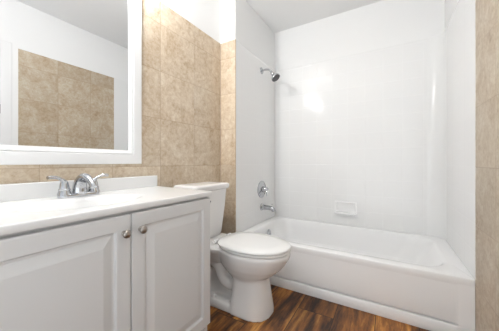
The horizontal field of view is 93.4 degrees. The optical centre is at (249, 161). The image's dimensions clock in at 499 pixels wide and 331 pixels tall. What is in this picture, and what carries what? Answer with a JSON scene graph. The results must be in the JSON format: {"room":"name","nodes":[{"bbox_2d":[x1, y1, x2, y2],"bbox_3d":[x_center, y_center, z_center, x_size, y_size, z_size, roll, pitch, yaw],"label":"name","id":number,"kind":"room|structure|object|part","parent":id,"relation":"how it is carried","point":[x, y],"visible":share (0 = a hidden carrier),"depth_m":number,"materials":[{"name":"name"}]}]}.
{"room":"bathroom","nodes":[
{"label":"bathroom","id":0,"kind":"room"},
{"bbox_2d":[0,0,220,186],"bbox_3d":[-0.880,-0.268,1.131,0.109,2.440,2.294,0,0,31],"label":"wall","id":1,"kind":"structure","parent":0,"point":[181,46],"depth_m":1.66,"materials":[{"name":"beige tile"}]},
{"bbox_2d":[0,0,141,164],"bbox_3d":[-0.838,-0.511,1.073,0.021,1.044,0.758,0,0,31],"label":"wall mirror","id":2,"kind":"object","parent":1,"relation":"attached to","point":[71,70],"visible":1,"depth_m":1.09,"materials":[{"name":"mirror"}]},
{"bbox_2d":[0,175,156,201],"bbox_3d":[-0.826,0.119,1.096,0.018,0.068,0.929,0,0,31],"label":"backsplash","id":3,"kind":"structure","parent":1,"relation":"attached to","point":[34,190],"depth_m":1.02,"materials":[{"name":"white stone"}]},
{"bbox_2d":[220,0,274,233],"bbox_3d":[-0.026,-0.268,2.425,0.267,2.440,0.823,0,0,31],"label":"wall","id":4,"kind":"structure","parent":0,"point":[247,42],"depth_m":2.16,"materials":[{"name":"white paint"}]},
{"bbox_2d":[257,181,267,197],"bbox_3d":[0.159,0.280,2.396,0.082,0.176,0.176,0,0,31],"label":"shower valve","id":5,"kind":"object","parent":4,"relation":"attached to","point":[262,188],"visible":1,"depth_m":2.38,"materials":[{"name":"silver metal"}]},
{"bbox_2d":[260,203,275,211],"bbox_3d":[0.192,0.461,2.376,0.159,0.082,0.072,0,0,31],"label":"tub spout","id":6,"kind":"object","parent":4,"relation":"attached to","point":[262,206],"visible":1,"depth_m":2.36,"materials":[{"name":"silver metal"}]},
{"bbox_3d":[0.195,0.469,2.375,0.153,0.066,0.052,0,0,31],"label":"spout","id":7,"kind":"part","parent":6,"relation":"part of","materials":[{"name":"silver metal"}]},
{"bbox_2d":[260,67,279,81],"bbox_3d":[0.208,-0.888,2.362,0.200,0.168,0.096,0,0,31],"label":"shower fixture","id":8,"kind":"object","parent":4,"relation":"attached to","point":[275,76],"visible":1,"depth_m":2.34,"materials":[{"name":"silver metal"}]},
{"bbox_2d":[246,0,382,32],"bbox_3d":[0.091,-1.518,1.025,1.913,0.060,3.339,0,0,31],"label":"ceiling","id":9,"kind":"structure","parent":0,"point":[279,15],"depth_m":2.29,"materials":[{"name":"white paint"}]},
{"bbox_2d":[207,284,428,330],"bbox_3d":[0.074,0.977,0.995,1.773,0.050,3.269,0,0,31],"label":"floor","id":10,"kind":"structure","parent":0,"point":[293,311],"depth_m":1.41,"materials":[{"name":"brown wood"}]},
{"bbox_2d":[0,196,209,330],"bbox_3d":[-0.620,0.564,0.959,0.512,0.776,0.870,0,0,31],"label":"vanity cabinet","id":11,"kind":"object","parent":10,"relation":"on","point":[145,269],"visible":0.99,"depth_m":0.79,"materials":[{"name":"white paint"}]},
{"bbox_3d":[-0.543,0.510,0.661,0.021,0.648,0.433,0,0,31],"label":"door","id":12,"kind":"part","parent":11,"relation":"part of","materials":[{"name":"white paint"}]},
{"bbox_2d":[0,175,211,235],"bbox_3d":[-0.624,0.176,0.977,0.487,0.182,0.932,0,0,31],"label":"countertop","id":13,"kind":"structure","parent":11,"relation":"on","point":[34,205],"depth_m":0.94,"materials":[{"name":"white stone"}]},
{"bbox_2d":[46,173,108,197],"bbox_3d":[-0.753,0.100,1.048,0.182,0.103,0.181,0,0,-15],"label":"faucet","id":14,"kind":"object","parent":13,"relation":"on","point":[79,187],"visible":1,"depth_m":1.01,"materials":[{"name":"silver metal"}]},
{"bbox_3d":[-0.799,0.073,0.975,0.023,0.034,0.066,0,0,22],"label":"lever","id":15,"kind":"part","parent":14,"relation":"part of","materials":[{"name":"silver metal"}]},
{"bbox_3d":[-0.789,0.107,1.001,0.050,0.065,0.050,0,0,31],"label":"handle","id":16,"kind":"part","parent":14,"relation":"part of","materials":[{"name":"silver metal"}]},
{"bbox_3d":[-0.759,0.143,1.051,0.052,0.017,0.164,0,0,31],"label":"plate","id":17,"kind":"part","parent":14,"relation":"part of","materials":[{"name":"silver metal"}]},
{"bbox_3d":[-0.721,0.096,1.028,0.155,0.095,0.062,0,0,31],"label":"spout","id":18,"kind":"part","parent":14,"relation":"part of","materials":[{"name":"silver metal"}]},
{"bbox_3d":[-0.730,0.107,1.101,0.050,0.065,0.050,0,0,31],"label":"handle","id":19,"kind":"part","parent":14,"relation":"part of","materials":[{"name":"silver metal"}]},
{"bbox_3d":[-0.712,0.073,1.123,0.023,0.034,0.066,0,0,39],"label":"lever","id":20,"kind":"part","parent":14,"relation":"part of","materials":[{"name":"silver metal"}]},
{"bbox_3d":[-0.426,0.248,0.811,0.028,0.029,0.029,0,0,31],"label":"knob","id":21,"kind":"part","parent":11,"relation":"part of","materials":[{"name":"silver metal"}]},
{"bbox_3d":[-0.394,0.248,0.866,0.028,0.029,0.029,0,0,31],"label":"knob","id":22,"kind":"part","parent":11,"relation":"part of","materials":[{"name":"silver metal"}]},
{"bbox_3d":[-0.321,0.510,1.037,0.021,0.648,0.433,0,0,31],"label":"door","id":23,"kind":"part","parent":11,"relation":"part of","materials":[{"name":"white paint"}]},
{"bbox_2d":[173,182,290,322],"bbox_3d":[-0.101,0.554,1.574,0.776,0.796,0.407,0,0,31],"label":"toilet","id":24,"kind":"object","parent":10,"relation":"on","point":[242,264],"visible":0.81,"depth_m":1.45,"materials":[{"name":"white ceramic"}]},
{"bbox_3d":[-0.337,0.178,1.706,0.220,0.044,0.388,0,0,31],"label":"tank lid","id":25,"kind":"part","parent":24,"relation":"part of","materials":[{"name":"white ceramic"}]},
{"bbox_3d":[-0.339,0.376,1.709,0.191,0.352,0.360,0,0,31],"label":"tank","id":26,"kind":"part","parent":24,"relation":"part of","materials":[{"name":"white ceramic"}]},
{"bbox_3d":[-0.079,0.750,1.581,0.729,0.403,0.353,0,0,31],"label":"bowl","id":27,"kind":"part","parent":24,"relation":"part of","materials":[{"name":"white ceramic"}]},
{"bbox_3d":[0.035,0.516,1.514,0.474,0.024,0.362,0,0,31],"label":"lid","id":28,"kind":"part","parent":24,"relation":"part of","materials":[{"name":"white plastic"}]},
{"bbox_3d":[0.037,0.539,1.513,0.463,0.016,0.354,0,0,31],"label":"seat","id":29,"kind":"part","parent":24,"relation":"part of","materials":[{"name":"white plastic"}]},
{"bbox_2d":[242,216,474,330],"bbox_3d":[0.738,0.785,1.966,1.513,0.333,0.819,0,0,31],"label":"bathtub","id":30,"kind":"object","parent":10,"relation":"on","point":[418,280],"visible":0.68,"depth_m":1.56,"materials":[{"name":"white ceramic"}]},
{"bbox_2d":[242,216,474,286],"bbox_3d":[0.739,0.752,1.969,1.513,0.267,0.813,0,0,31],"label":"basin","id":31,"kind":"object","parent":30,"relation":"in","point":[322,254],"depth_m":1.71,"materials":[{"name":"white ceramic"}]},
{"bbox_2d":[275,0,446,240],"bbox_3d":[0.878,-0.268,2.360,1.891,2.440,0.219,0,0,31],"label":"wall","id":32,"kind":"structure","parent":0,"point":[361,93],"depth_m":2.22,"materials":[{"name":"white paint"}]},
{"bbox_2d":[335,201,356,215],"bbox_3d":[0.934,0.450,2.293,0.204,0.125,0.058,0,0,31],"label":"soap dish","id":33,"kind":"object","parent":32,"relation":"attached to","point":[341,207],"visible":1,"depth_m":2.30,"materials":[{"name":"white plastic"}]},
{"bbox_2d":[445,0,498,330],"bbox_3d":[0.861,-0.268,0.577,0.109,2.440,3.108,0,0,31],"label":"wall","id":34,"kind":"structure","parent":0,"point":[472,26],"depth_m":1.23,"materials":[{"name":"white tile"}]}
]}

